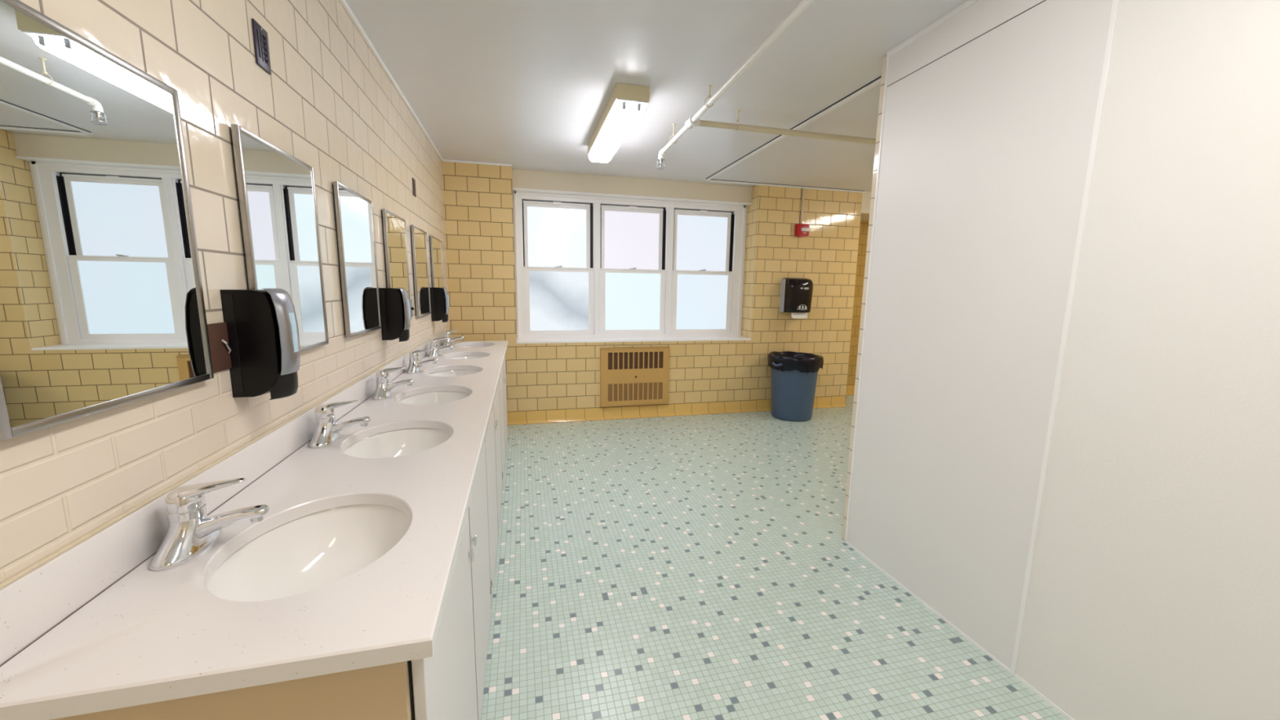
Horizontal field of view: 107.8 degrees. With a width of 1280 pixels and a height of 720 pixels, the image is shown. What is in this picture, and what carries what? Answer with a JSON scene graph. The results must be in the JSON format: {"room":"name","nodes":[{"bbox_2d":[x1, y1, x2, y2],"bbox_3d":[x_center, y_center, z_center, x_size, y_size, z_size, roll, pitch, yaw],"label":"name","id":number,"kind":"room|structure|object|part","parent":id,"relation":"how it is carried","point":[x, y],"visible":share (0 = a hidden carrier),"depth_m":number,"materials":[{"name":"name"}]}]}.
{"room":"public restroom","nodes":[
{"label":"public restroom","id":0,"kind":"room"},
{"bbox_2d":[0,0,449,582],"bbox_3d":[-1.155,-0.088,1.341,0.200,2.574,7.800,-1,9,-14],"label":"wall","id":1,"kind":"structure","parent":0,"point":[326,101],"depth_m":1.13,"materials":[{"name":"tile"}]},
{"bbox_2d":[0,0,213,440],"bbox_3d":[-0.905,-0.222,0.785,0.020,0.599,0.444,-1,9,-14],"label":"wall mirror","id":2,"kind":"object","parent":1,"relation":"attached to","point":[102,305],"visible":1,"depth_m":0.75,"materials":[{"name":"metal"}]},
{"bbox_2d":[207,322,231,373],"bbox_3d":[-0.980,-0.029,1.088,0.014,0.112,0.097,-1,9,-14],"label":"wall plate","id":3,"kind":"object","parent":1,"relation":"attached to","point":[220,350],"visible":0.79,"depth_m":1.09,"materials":[{"name":"metal"}]},
{"bbox_2d":[220,288,300,399],"bbox_3d":[-0.946,-0.043,1.188,0.128,0.276,0.101,-1,9,-14],"label":"soap dispenser","id":4,"kind":"object","parent":1,"relation":"attached to","point":[263,331],"visible":1,"depth_m":1.15,"materials":[{"name":"black plastic"}]},
{"bbox_3d":[-0.995,-0.045,1.175,0.020,0.242,0.101,-1,9,-14],"label":"plate","id":5,"kind":"part","parent":4,"relation":"part of","materials":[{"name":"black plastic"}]},
{"bbox_3d":[-0.917,0.062,1.212,0.044,0.062,0.090,-1,9,-14],"label":"push lever","id":6,"kind":"part","parent":4,"relation":"part of","materials":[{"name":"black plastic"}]},
{"bbox_2d":[251,18,271,75],"bbox_3d":[-1.057,-0.875,1.308,0.009,0.113,0.074,-1,9,-14],"label":"wall plate","id":7,"kind":"object","parent":1,"relation":"attached to","point":[260,34],"visible":1,"depth_m":1.30,"materials":[{"name":"metal"}]},
{"bbox_2d":[230,124,328,351],"bbox_3d":[-1.063,-0.320,1.410,0.020,0.599,0.444,-1,9,-14],"label":"wall mirror","id":8,"kind":"object","parent":1,"relation":"attached to","point":[277,190],"visible":0.79,"depth_m":1.37,"materials":[{"name":"metal"}]},
{"bbox_2d":[332,181,381,337],"bbox_3d":[-1.222,-0.419,2.035,0.020,0.599,0.444,-1,9,-14],"label":"wall mirror","id":9,"kind":"object","parent":1,"relation":"attached to","point":[353,212],"visible":1,"depth_m":1.98,"materials":[{"name":"metal"}]},
{"bbox_2d":[338,0,443,161],"bbox_3d":[-0.982,-1.324,0.981,0.018,0.018,7.000,-1,9,-14],"label":"trim","id":10,"kind":"structure","parent":1,"relation":"attached to","point":[344,4],"depth_m":2.46,"materials":[{"name":"white plastic"}]},
{"bbox_2d":[378,287,410,342],"bbox_3d":[-1.256,-0.236,2.412,0.128,0.276,0.101,-1,9,-14],"label":"soap dispenser","id":11,"kind":"object","parent":1,"relation":"attached to","point":[395,311],"visible":1,"depth_m":2.37,"materials":[{"name":"black plastic"}]},
{"bbox_3d":[-1.305,-0.238,2.399,0.020,0.242,0.101,-1,9,-14],"label":"plate","id":12,"kind":"part","parent":11,"relation":"part of","materials":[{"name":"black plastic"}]},
{"bbox_3d":[-1.227,-0.131,2.436,0.044,0.062,0.090,-1,9,-14],"label":"push lever","id":13,"kind":"part","parent":11,"relation":"part of","materials":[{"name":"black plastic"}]},
{"bbox_2d":[381,208,411,319],"bbox_3d":[-1.380,-0.517,2.660,0.020,0.599,0.444,-1,9,-14],"label":"wall mirror","id":14,"kind":"object","parent":1,"relation":"attached to","point":[394,229],"visible":0.67,"depth_m":2.60,"materials":[{"name":"metal"}]},
{"bbox_2d":[386,212,409,302],"bbox_3d":[-1.377,-0.517,2.660,0.007,0.583,0.428,-1,9,-14],"label":"mirror glass","id":15,"kind":"object","parent":14,"relation":"attached to","point":[397,256],"depth_m":2.62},
{"bbox_2d":[410,299,413,316],"bbox_3d":[-1.458,-0.331,2.988,0.020,0.112,0.058,-1,9,-14],"label":"wall plate","id":16,"kind":"object","parent":1,"relation":"attached to","point":[411,307],"visible":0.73,"depth_m":2.99,"materials":[{"name":"metal"}]},
{"bbox_2d":[412,177,416,197],"bbox_3d":[-1.527,-1.167,3.159,0.007,0.113,0.074,-1,9,-14],"label":"wall plate","id":17,"kind":"object","parent":1,"relation":"attached to","point":[413,179],"visible":1,"depth_m":3.15,"materials":[{"name":"silver metal"}]},
{"bbox_2d":[410,224,431,317],"bbox_3d":[-1.538,-0.615,3.284,0.020,0.599,0.444,-1,9,-14],"label":"wall mirror","id":18,"kind":"object","parent":1,"relation":"attached to","point":[419,237],"visible":1,"depth_m":3.23,"materials":[{"name":"metal"}]},
{"bbox_2d":[429,235,443,288],"bbox_3d":[-1.696,-0.714,3.909,0.020,0.599,0.444,-1,9,-14],"label":"wall mirror","id":19,"kind":"object","parent":1,"relation":"attached to","point":[436,257],"visible":0.54,"depth_m":3.84,"materials":[{"name":"metal"}]},
{"bbox_2d":[430,287,448,322],"bbox_3d":[-1.585,-0.440,3.709,0.128,0.276,0.101,-1,9,-14],"label":"soap dispenser","id":20,"kind":"object","parent":1,"relation":"attached to","point":[439,298],"visible":1,"depth_m":3.66,"materials":[{"name":"black plastic"}]},
{"bbox_3d":[-1.634,-0.442,3.697,0.020,0.242,0.101,-1,9,-14],"label":"plate","id":21,"kind":"part","parent":20,"relation":"part of","materials":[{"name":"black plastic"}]},
{"bbox_3d":[-1.556,-0.335,3.733,0.044,0.062,0.090,-1,9,-14],"label":"push lever","id":22,"kind":"part","parent":20,"relation":"part of","materials":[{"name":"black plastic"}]},
{"bbox_2d":[511,168,751,203],"bbox_3d":[-0.038,-1.861,5.112,2.617,0.184,0.280,-1,9,-14],"label":"wall","id":23,"kind":"structure","parent":0,"point":[522,179],"depth_m":4.95,"materials":[{"name":"beige paint"}]},
{"bbox_2d":[512,187,751,205],"bbox_3d":[-0.019,-1.753,5.045,2.617,0.014,0.150,-1,9,-14],"label":"trim","id":24,"kind":"structure","parent":23,"relation":"attached to","point":[518,189],"depth_m":4.97,"materials":[{"name":"white paint"}]},
{"bbox_2d":[441,161,862,412],"bbox_3d":[0.305,-0.676,5.297,4.574,2.574,0.450,-1,9,-14],"label":"wall","id":25,"kind":"structure","parent":0,"point":[478,198],"depth_m":5.24,"materials":[{"name":"yellow tile"}]},
{"bbox_2d":[443,159,511,166],"bbox_3d":[-1.534,-1.858,4.401,0.628,0.018,0.018,-1,9,-14],"label":"trim","id":26,"kind":"structure","parent":25,"relation":"attached to","point":[444,160],"depth_m":4.39,"materials":[{"name":"white plastic"}]},
{"bbox_2d":[520,199,594,334],"bbox_3d":[-0.876,-0.979,5.036,0.761,1.407,0.084,-1,9,-14],"label":"window","id":27,"kind":"structure","parent":25,"relation":"in","point":[557,237],"depth_m":5.02,"materials":[{"name":"grey glass"}]},
{"bbox_3d":[-0.881,-1.323,4.986,0.699,0.699,0.045,-1,9,-14],"label":"sash","id":28,"kind":"part","parent":27,"relation":"part of","materials":[{"name":"white glass"}]},
{"bbox_3d":[-0.884,-1.308,4.998,0.631,0.625,0.006,-1,9,-14],"label":"pane","id":29,"kind":"part","parent":27,"relation":"part of","materials":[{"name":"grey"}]},
{"bbox_3d":[-0.875,-0.637,5.065,0.749,0.724,0.036,-1,9,-14],"label":"sash","id":30,"kind":"part","parent":27,"relation":"part of","materials":[{"name":"white glass"}]},
{"bbox_3d":[-0.874,-0.639,5.069,0.645,0.646,0.006,-1,9,-14],"label":"pane","id":31,"kind":"part","parent":27,"relation":"part of","materials":[{"name":"grey glass"}]},
{"bbox_2d":[513,191,746,338],"bbox_3d":[-0.049,-1.016,5.236,2.613,1.526,0.112,-1,9,-14],"label":"trim","id":32,"kind":"structure","parent":25,"relation":"attached to","point":[740,211],"depth_m":5.18,"materials":[{"name":"white wood"}]},
{"bbox_2d":[600,203,667,333],"bbox_3d":[-0.083,-0.997,5.234,0.763,1.407,0.084,-1,9,-14],"label":"window","id":33,"kind":"structure","parent":25,"relation":"in","point":[633,239],"depth_m":5.22,"materials":[{"name":"grey glass"}]},
{"bbox_3d":[-0.090,-1.327,5.196,0.633,0.625,0.006,-1,9,-14],"label":"pane","id":34,"kind":"part","parent":33,"relation":"part of","materials":[{"name":"grey glass"}]},
{"bbox_3d":[-0.087,-1.342,5.184,0.701,0.699,0.045,-1,9,-14],"label":"sash","id":35,"kind":"part","parent":33,"relation":"part of","materials":[{"name":"white glass"}]},
{"bbox_3d":[-0.081,-0.658,5.266,0.647,0.646,0.006,-1,9,-14],"label":"pane","id":36,"kind":"part","parent":33,"relation":"part of","materials":[{"name":"grey glass"}]},
{"bbox_3d":[-0.082,-0.656,5.263,0.751,0.724,0.036,-1,9,-14],"label":"sash","id":37,"kind":"part","parent":33,"relation":"part of","materials":[{"name":"white glass"}]},
{"bbox_2d":[516,336,751,343],"bbox_3d":[-0.023,-0.229,5.206,2.617,0.020,0.300,-1,9,-14],"label":"window sill","id":38,"kind":"structure","parent":25,"relation":"attached to","point":[708,338],"depth_m":5.10,"materials":[{"name":"white paint"}]},
{"bbox_2d":[600,346,670,407],"bbox_3d":[-0.052,0.180,5.085,0.772,0.636,0.040,-1,9,-14],"label":"wall heater","id":39,"kind":"object","parent":25,"relation":"attached to","point":[637,375],"visible":1,"depth_m":5.07,"materials":[{"name":"beige metal"}]},
{"bbox_2d":[608,351,662,369],"bbox_3d":[-0.045,0.004,5.060,0.615,0.184,0.002,-1,9,-14],"label":"grille","id":40,"kind":"object","parent":39,"relation":"attached to","point":[616,360],"depth_m":5.06,"materials":[{"name":"brown metal"}]},
{"bbox_2d":[608,382,662,401],"bbox_3d":[-0.048,0.346,5.105,0.615,0.190,0.002,-1,9,-14],"label":"grille","id":41,"kind":"object","parent":39,"relation":"attached to","point":[617,391],"depth_m":5.10,"materials":[{"name":"beige metal"}]},
{"bbox_2d":[506,395,845,425],"bbox_3d":[0.442,0.564,5.277,4.374,0.134,0.028,-1,9,-14],"label":"baseboard","id":42,"kind":"structure","parent":25,"relation":"attached to","point":[514,418],"depth_m":5.20,"materials":[{"name":"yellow tile"}]},
{"bbox_2d":[671,208,735,333],"bbox_3d":[0.722,-1.016,5.435,0.755,1.407,0.084,-1,9,-14],"label":"window","id":43,"kind":"structure","parent":25,"relation":"in","point":[703,251],"depth_m":5.43,"materials":[{"name":"grey glass"}]},
{"bbox_3d":[0.714,-1.346,5.397,0.625,0.625,0.006,-1,9,-14],"label":"pane","id":44,"kind":"part","parent":43,"relation":"part of","materials":[{"name":"grey glass"}]},
{"bbox_3d":[0.717,-1.361,5.384,0.693,0.699,0.045,-1,9,-14],"label":"sash","id":45,"kind":"part","parent":43,"relation":"part of","materials":[{"name":"white glass"}]},
{"bbox_3d":[0.722,-0.675,5.464,0.743,0.724,0.036,-1,9,-14],"label":"sash","id":46,"kind":"part","parent":43,"relation":"part of","materials":[{"name":"white glass"}]},
{"bbox_3d":[0.724,-0.677,5.467,0.639,0.646,0.006,-1,9,-14],"label":"pane","id":47,"kind":"part","parent":43,"relation":"part of","materials":[{"name":"grey glass"}]},
{"bbox_2d":[708,179,866,193],"bbox_3d":[1.680,-1.933,5.201,1.954,0.020,0.022,-1,9,-14],"label":"trim","id":48,"kind":"structure","parent":25,"relation":"attached to","point":[710,180],"depth_m":5.17,"materials":[{"name":"white plastic"}]},
{"bbox_2d":[779,277,813,318],"bbox_3d":[1.798,-0.704,5.324,0.315,0.456,0.212,-1,9,-14],"label":"paper towel dispenser","id":49,"kind":"object","parent":25,"relation":"attached to","point":[796,293],"visible":1,"depth_m":5.25,"materials":[{"name":"black plastic"}]},
{"bbox_2d":[791,312,807,318],"bbox_3d":[1.811,-0.507,5.310,0.200,0.071,0.015,-1,9,-14],"label":"paper towel","id":50,"kind":"object","parent":49,"relation":"hanging from","point":[794,315],"depth_m":5.31,"materials":[{"name":"white paper"}]},
{"bbox_2d":[794,223,809,237],"bbox_3d":[1.840,-1.466,5.288,0.155,0.142,0.072,-1,9,-14],"label":"fire alarm","id":51,"kind":"object","parent":25,"relation":"attached to","point":[802,230],"visible":1,"depth_m":5.27,"materials":[{"name":"red plastic"}]},
{"bbox_2d":[800,187,804,223],"bbox_3d":[1.833,-1.731,5.268,0.022,0.396,0.022,-1,9,-14],"label":"conduit pipe","id":52,"kind":"object","parent":25,"relation":"attached to","point":[803,188],"visible":0.92,"depth_m":5.26,"materials":[{"name":"beige metal"}]},
{"bbox_2d":[345,0,968,191],"bbox_3d":[1.932,-1.506,2.056,6.600,0.100,8.100,-1,9,-14],"label":"ceiling","id":53,"kind":"structure","parent":0,"point":[528,85],"depth_m":2.55,"materials":[{"name":"paint"}]},
{"bbox_2d":[587,83,649,163],"bbox_3d":[-0.187,-1.608,3.273,0.197,0.130,1.219,-1,9,-14],"label":"ceiling light","id":54,"kind":"object","parent":53,"relation":"attached to","point":[626,104],"visible":1,"depth_m":2.93,"materials":[{"name":"white plastic"}]},
{"bbox_2d":[657,0,875,169],"bbox_3d":[2.991,-1.221,1.399,4.456,0.232,5.821,-1,9,-14],"label":"pipe","id":55,"kind":"object","parent":53,"relation":"hanging from","point":[694,120],"visible":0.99,"depth_m":2.99,"materials":[{"name":"white metal"}]},
{"bbox_2d":[480,395,1068,719],"bbox_3d":[1.893,1.136,2.462,6.600,0.100,8.100,-1,9,-14],"label":"floor","id":56,"kind":"structure","parent":0,"point":[696,566],"depth_m":2.21,"materials":[{"name":"tile"}]},
{"bbox_2d":[50,438,491,719],"bbox_3d":[-0.746,0.776,1.323,0.542,0.882,1.279,-1,9,-14],"label":"vanity cabinet","id":57,"kind":"object","parent":56,"relation":"on","point":[449,684],"depth_m":0.73,"materials":[{"name":"grey laminate"}]},
{"bbox_3d":[-0.610,0.872,0.715,0.506,0.882,0.018,-1,9,-14],"label":"cabinet end panel","id":58,"kind":"part","parent":57,"relation":"part of","materials":[{"name":"brown wood"}]},
{"bbox_2d":[0,330,507,719],"bbox_3d":[-1.043,0.082,2.469,0.554,0.132,3.888,-1,9,-14],"label":"countertop","id":59,"kind":"structure","parent":57,"relation":"on","point":[88,627],"depth_m":0.76,"materials":[{"name":"white stone"}]},
{"bbox_2d":[149,477,269,571],"bbox_3d":[-0.818,0.296,0.900,0.168,0.133,0.150,-1,9,-14],"label":"faucet","id":60,"kind":"object","parent":59,"relation":"on","point":[189,532],"visible":1,"depth_m":0.87,"materials":[{"name":"silver metal"}]},
{"bbox_3d":[-0.827,0.254,0.891,0.125,0.048,0.054,-1,9,-14],"label":"lever","id":61,"kind":"part","parent":60,"relation":"part of","materials":[{"name":"silver metal"}]},
{"bbox_3d":[-0.802,0.317,0.907,0.134,0.058,0.040,-1,9,-14],"label":"spout","id":62,"kind":"part","parent":60,"relation":"part of","materials":[{"name":"silver metal"}]},
{"bbox_2d":[207,503,410,601],"bbox_3d":[-0.653,0.465,0.969,0.369,0.156,0.448,-1,9,-14],"label":"sink basin","id":63,"kind":"object","parent":59,"relation":"in","point":[310,552],"visible":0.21,"depth_m":1.08,"materials":[{"name":"white ceramic"}]},
{"bbox_2d":[308,400,370,448],"bbox_3d":[-0.977,0.198,1.525,0.168,0.133,0.150,-1,9,-14],"label":"faucet","id":64,"kind":"object","parent":59,"relation":"on","point":[326,431],"visible":1,"depth_m":1.50,"materials":[{"name":"silver metal"}]},
{"bbox_3d":[-0.985,0.156,1.516,0.125,0.048,0.054,-1,9,-14],"label":"lever","id":65,"kind":"part","parent":64,"relation":"part of","materials":[{"name":"silver metal"}]},
{"bbox_3d":[-0.960,0.218,1.532,0.134,0.058,0.040,-1,9,-14],"label":"spout","id":66,"kind":"part","parent":64,"relation":"part of","materials":[{"name":"silver metal"}]},
{"bbox_2d":[372,367,413,399],"bbox_3d":[-1.135,0.099,2.150,0.168,0.133,0.150,-1,9,-14],"label":"faucet","id":67,"kind":"object","parent":59,"relation":"on","point":[383,388],"visible":1,"depth_m":2.12,"materials":[{"name":"silver metal"}]},
{"bbox_3d":[-1.143,0.057,2.141,0.125,0.048,0.054,-1,9,-14],"label":"lever","id":68,"kind":"part","parent":67,"relation":"part of","materials":[{"name":"silver metal"}]},
{"bbox_3d":[-1.119,0.120,2.157,0.134,0.058,0.040,-1,9,-14],"label":"spout","id":69,"kind":"part","parent":67,"relation":"part of","materials":[{"name":"silver metal"}]},
{"bbox_2d":[343,427,452,458],"bbox_3d":[-0.811,0.366,1.593,0.369,0.156,0.448,-1,9,-14],"label":"sink basin","id":70,"kind":"object","parent":59,"relation":"in","point":[403,442],"visible":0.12,"depth_m":1.75,"materials":[{"name":"white ceramic"}]},
{"bbox_2d":[406,348,437,373],"bbox_3d":[-1.293,0.001,2.775,0.168,0.133,0.150,-1,9,-14],"label":"faucet","id":71,"kind":"object","parent":59,"relation":"on","point":[415,364],"visible":1,"depth_m":2.75,"materials":[{"name":"silver metal"}]},
{"bbox_3d":[-1.302,-0.041,2.766,0.125,0.048,0.054,-1,9,-14],"label":"lever","id":72,"kind":"part","parent":71,"relation":"part of","materials":[{"name":"silver metal"}]},
{"bbox_3d":[-1.277,0.021,2.782,0.134,0.058,0.040,-1,9,-14],"label":"spout","id":73,"kind":"part","parent":71,"relation":"part of","materials":[{"name":"silver metal"}]},
{"bbox_2d":[397,391,470,404],"bbox_3d":[-0.970,0.268,2.218,0.369,0.156,0.448,-1,9,-14],"label":"sink basin","id":74,"kind":"object","parent":59,"relation":"in","point":[437,397],"visible":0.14,"depth_m":2.38,"materials":[{"name":"white ceramic"}]},
{"bbox_2d":[427,337,453,357],"bbox_3d":[-1.451,-0.098,3.399,0.168,0.133,0.150,-1,9,-14],"label":"faucet","id":75,"kind":"object","parent":59,"relation":"on","point":[434,348],"visible":1,"depth_m":3.37,"materials":[{"name":"silver metal"}]},
{"bbox_3d":[-1.460,-0.140,3.391,0.125,0.048,0.054,-1,9,-14],"label":"lever","id":76,"kind":"part","parent":75,"relation":"part of","materials":[{"name":"silver metal"}]},
{"bbox_3d":[-1.435,-0.077,3.407,0.134,0.058,0.040,-1,9,-14],"label":"spout","id":77,"kind":"part","parent":75,"relation":"part of","materials":[{"name":"silver metal"}]},
{"bbox_2d":[442,329,463,346],"bbox_3d":[-1.609,-0.196,4.024,0.168,0.133,0.150,-1,9,-14],"label":"faucet","id":78,"kind":"object","parent":59,"relation":"on","point":[447,341],"visible":0.96,"depth_m":3.99,"materials":[{"name":"silver metal"}]},
{"bbox_3d":[-1.618,-0.238,4.016,0.125,0.048,0.054,-1,9,-14],"label":"lever","id":79,"kind":"part","parent":78,"relation":"part of","materials":[{"name":"silver metal"}]},
{"bbox_3d":[-1.593,-0.175,4.032,0.134,0.058,0.040,-1,9,-14],"label":"spout","id":80,"kind":"part","parent":78,"relation":"part of","materials":[{"name":"silver metal"}]},
{"bbox_2d":[427,369,479,376],"bbox_3d":[-1.128,0.169,2.843,0.369,0.156,0.448,-1,9,-14],"label":"sink basin","id":81,"kind":"object","parent":59,"relation":"in","point":[449,372],"visible":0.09,"depth_m":3.02,"materials":[{"name":"white ceramic"}]},
{"bbox_2d":[446,355,485,359],"bbox_3d":[-1.286,0.071,3.468,0.369,0.156,0.448,-1,9,-14],"label":"sink basin","id":82,"kind":"object","parent":59,"relation":"in","point":[464,357],"visible":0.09,"depth_m":3.65,"materials":[{"name":"white ceramic"}]},
{"bbox_2d":[460,345,489,347],"bbox_3d":[-1.444,-0.028,4.093,0.369,0.156,0.448,-1,9,-14],"label":"sink basin","id":83,"kind":"object","parent":59,"relation":"in","point":[467,346],"visible":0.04,"depth_m":4.24,"materials":[{"name":"white ceramic"}]},
{"bbox_3d":[-0.430,0.816,1.091,0.018,0.858,0.625,-1,9,-14],"label":"door","id":84,"kind":"part","parent":57,"relation":"part of","materials":[{"name":"grey laminate"}]},
{"bbox_3d":[-0.477,0.552,1.321,0.013,0.032,0.014,-1,9,-14],"label":"handle","id":85,"kind":"part","parent":57,"relation":"part of","materials":[{"name":"silver metal"}]},
{"bbox_3d":[-0.497,0.540,1.400,0.013,0.032,0.014,-1,9,-14],"label":"handle","id":86,"kind":"part","parent":57,"relation":"part of","materials":[{"name":"silver metal"}]},
{"bbox_3d":[-0.583,0.721,1.694,0.018,0.858,0.625,-1,9,-14],"label":"door","id":87,"kind":"part","parent":57,"relation":"part of","materials":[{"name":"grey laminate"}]},
{"bbox_2d":[469,345,507,482],"bbox_3d":[-1.359,0.394,3.748,0.542,0.882,1.260,-1,9,-14],"label":"vanity cabinet","id":88,"kind":"object","parent":56,"relation":"on","point":[503,390],"visible":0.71,"depth_m":3.73,"materials":[{"name":"grey laminate"}]},
{"bbox_3d":[-1.042,0.436,3.505,0.018,0.858,0.625,-1,9,-14],"label":"door","id":89,"kind":"part","parent":88,"relation":"part of","materials":[{"name":"grey laminate"}]},
{"bbox_3d":[-1.194,0.341,4.109,0.018,0.858,0.625,-1,9,-14],"label":"door","id":90,"kind":"part","parent":88,"relation":"part of","materials":[{"name":"grey laminate"}]},
{"bbox_2d":[485,380,502,604],"bbox_3d":[-1.054,0.584,2.540,0.542,0.882,1.260,-1,9,-14],"label":"vanity cabinet","id":91,"kind":"object","parent":56,"relation":"on","point":[493,437],"visible":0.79,"depth_m":2.42,"materials":[{"name":"grey laminate"}]},
{"bbox_3d":[-0.736,0.626,2.298,0.018,0.858,0.625,-1,9,-14],"label":"door","id":92,"kind":"part","parent":91,"relation":"part of","materials":[{"name":"grey laminate"}]},
{"bbox_3d":[-0.889,0.531,2.902,0.018,0.858,0.625,-1,9,-14],"label":"door","id":93,"kind":"part","parent":91,"relation":"part of","materials":[{"name":"grey laminate"}]},
{"bbox_2d":[771,353,817,422],"bbox_3d":[1.726,0.298,5.262,0.547,0.700,0.547,2,9,8],"label":"trash can","id":94,"kind":"object","parent":56,"relation":"on","point":[793,392],"visible":0.68,"depth_m":5.08,"materials":[{"name":"blue plastic"}]},
{"bbox_3d":[1.492,0.050,5.061,0.075,0.069,0.145,-5,11,-34],"label":"handle","id":95,"kind":"part","parent":94,"relation":"part of","materials":[{"name":"blue plastic"}]},
{"bbox_2d":[767,351,823,373],"bbox_3d":[1.727,0.065,5.225,0.594,0.282,0.598,-1,9,-14],"label":"liner","id":96,"kind":"object","parent":94,"relation":"in","point":[806,362],"visible":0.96,"depth_m":5.00,"materials":[{"name":"black plastic"}]},
{"bbox_2d":[846,221,868,385],"bbox_3d":[3.301,-0.810,6.457,1.846,2.574,0.140,-1,9,-14],"label":"wall","id":97,"kind":"structure","parent":0,"point":[864,227],"depth_m":6.30,"materials":[{"name":"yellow tile"}]},
{"bbox_2d":[845,385,854,395],"bbox_3d":[3.216,0.410,6.540,1.626,0.134,0.028,-1,9,-14],"label":"baseboard","id":98,"kind":"structure","parent":97,"relation":"attached to","point":[850,388],"depth_m":6.47,"materials":[{"name":"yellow tile"}]},
{"bbox_2d":[841,54,887,541],"bbox_3d":[3.522,0.045,0.917,3.739,2.574,4.278,-1,9,-14],"label":"wall partition","id":99,"kind":"structure","parent":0,"point":[885,57],"depth_m":2.48,"materials":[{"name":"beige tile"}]},
{"bbox_2d":[705,75,881,191],"bbox_3d":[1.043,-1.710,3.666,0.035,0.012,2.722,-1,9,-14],"label":"trim","id":100,"kind":"structure","parent":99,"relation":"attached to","point":[877,82],"depth_m":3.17,"materials":[{"name":"white plastic"}]},
{"bbox_2d":[886,0,978,56],"bbox_3d":[1.731,-1.170,0.250,0.030,0.020,4.236,-1,9,-14],"label":"trim","id":101,"kind":"structure","parent":99,"relation":"attached to","point":[969,2],"depth_m":2.02,"materials":[{"name":"white plastic"}]},
{"bbox_2d":[846,0,1279,719],"bbox_3d":[1.711,0.098,0.443,0.006,2.549,4.232,-1,9,-14],"label":"wall","id":102,"kind":"structure","parent":99,"relation":"attached to","point":[1153,593],"depth_m":1.50,"materials":[{"name":"white paint"}]},
{"bbox_2d":[844,56,889,543],"bbox_3d":[1.195,-0.221,2.470,0.010,2.560,0.012,-1,9,-14],"label":"trim","id":103,"kind":"structure","parent":102,"relation":"attached to","point":[888,57],"depth_m":2.45,"materials":[{"name":"white plastic"}]},
{"bbox_2d":[846,541,1074,719],"bbox_3d":[1.690,1.357,0.638,0.009,0.012,4.236,-1,9,-14],"label":"trim","id":104,"kind":"structure","parent":102,"relation":"attached to","point":[956,628],"depth_m":1.92,"materials":[{"name":"white plastic"}]},
{"bbox_2d":[887,0,1045,86],"bbox_3d":[1.728,-1.022,0.270,0.005,0.008,4.230,-1,9,-14],"label":"trim","id":105,"kind":"structure","parent":102,"relation":"attached to","point":[1044,0],"depth_m":1.86,"materials":[{"name":"grey metal"}]},
{"bbox_2d":[1010,0,1119,676],"bbox_3d":[1.423,-0.005,1.575,0.011,2.412,0.016,-1,9,-14],"label":"trim","id":106,"kind":"structure","parent":102,"relation":"attached to","point":[1115,5],"depth_m":1.55,"materials":[{"name":"white plastic"}]},
{"bbox_2d":[860,191,871,221],"bbox_3d":[3.315,-1.907,5.923,1.626,0.244,0.560,-1,9,-14],"label":"wall recess header","id":107,"kind":"structure","parent":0,"point":[866,197],"depth_m":5.48,"materials":[{"name":"beige paint"}]}
]}

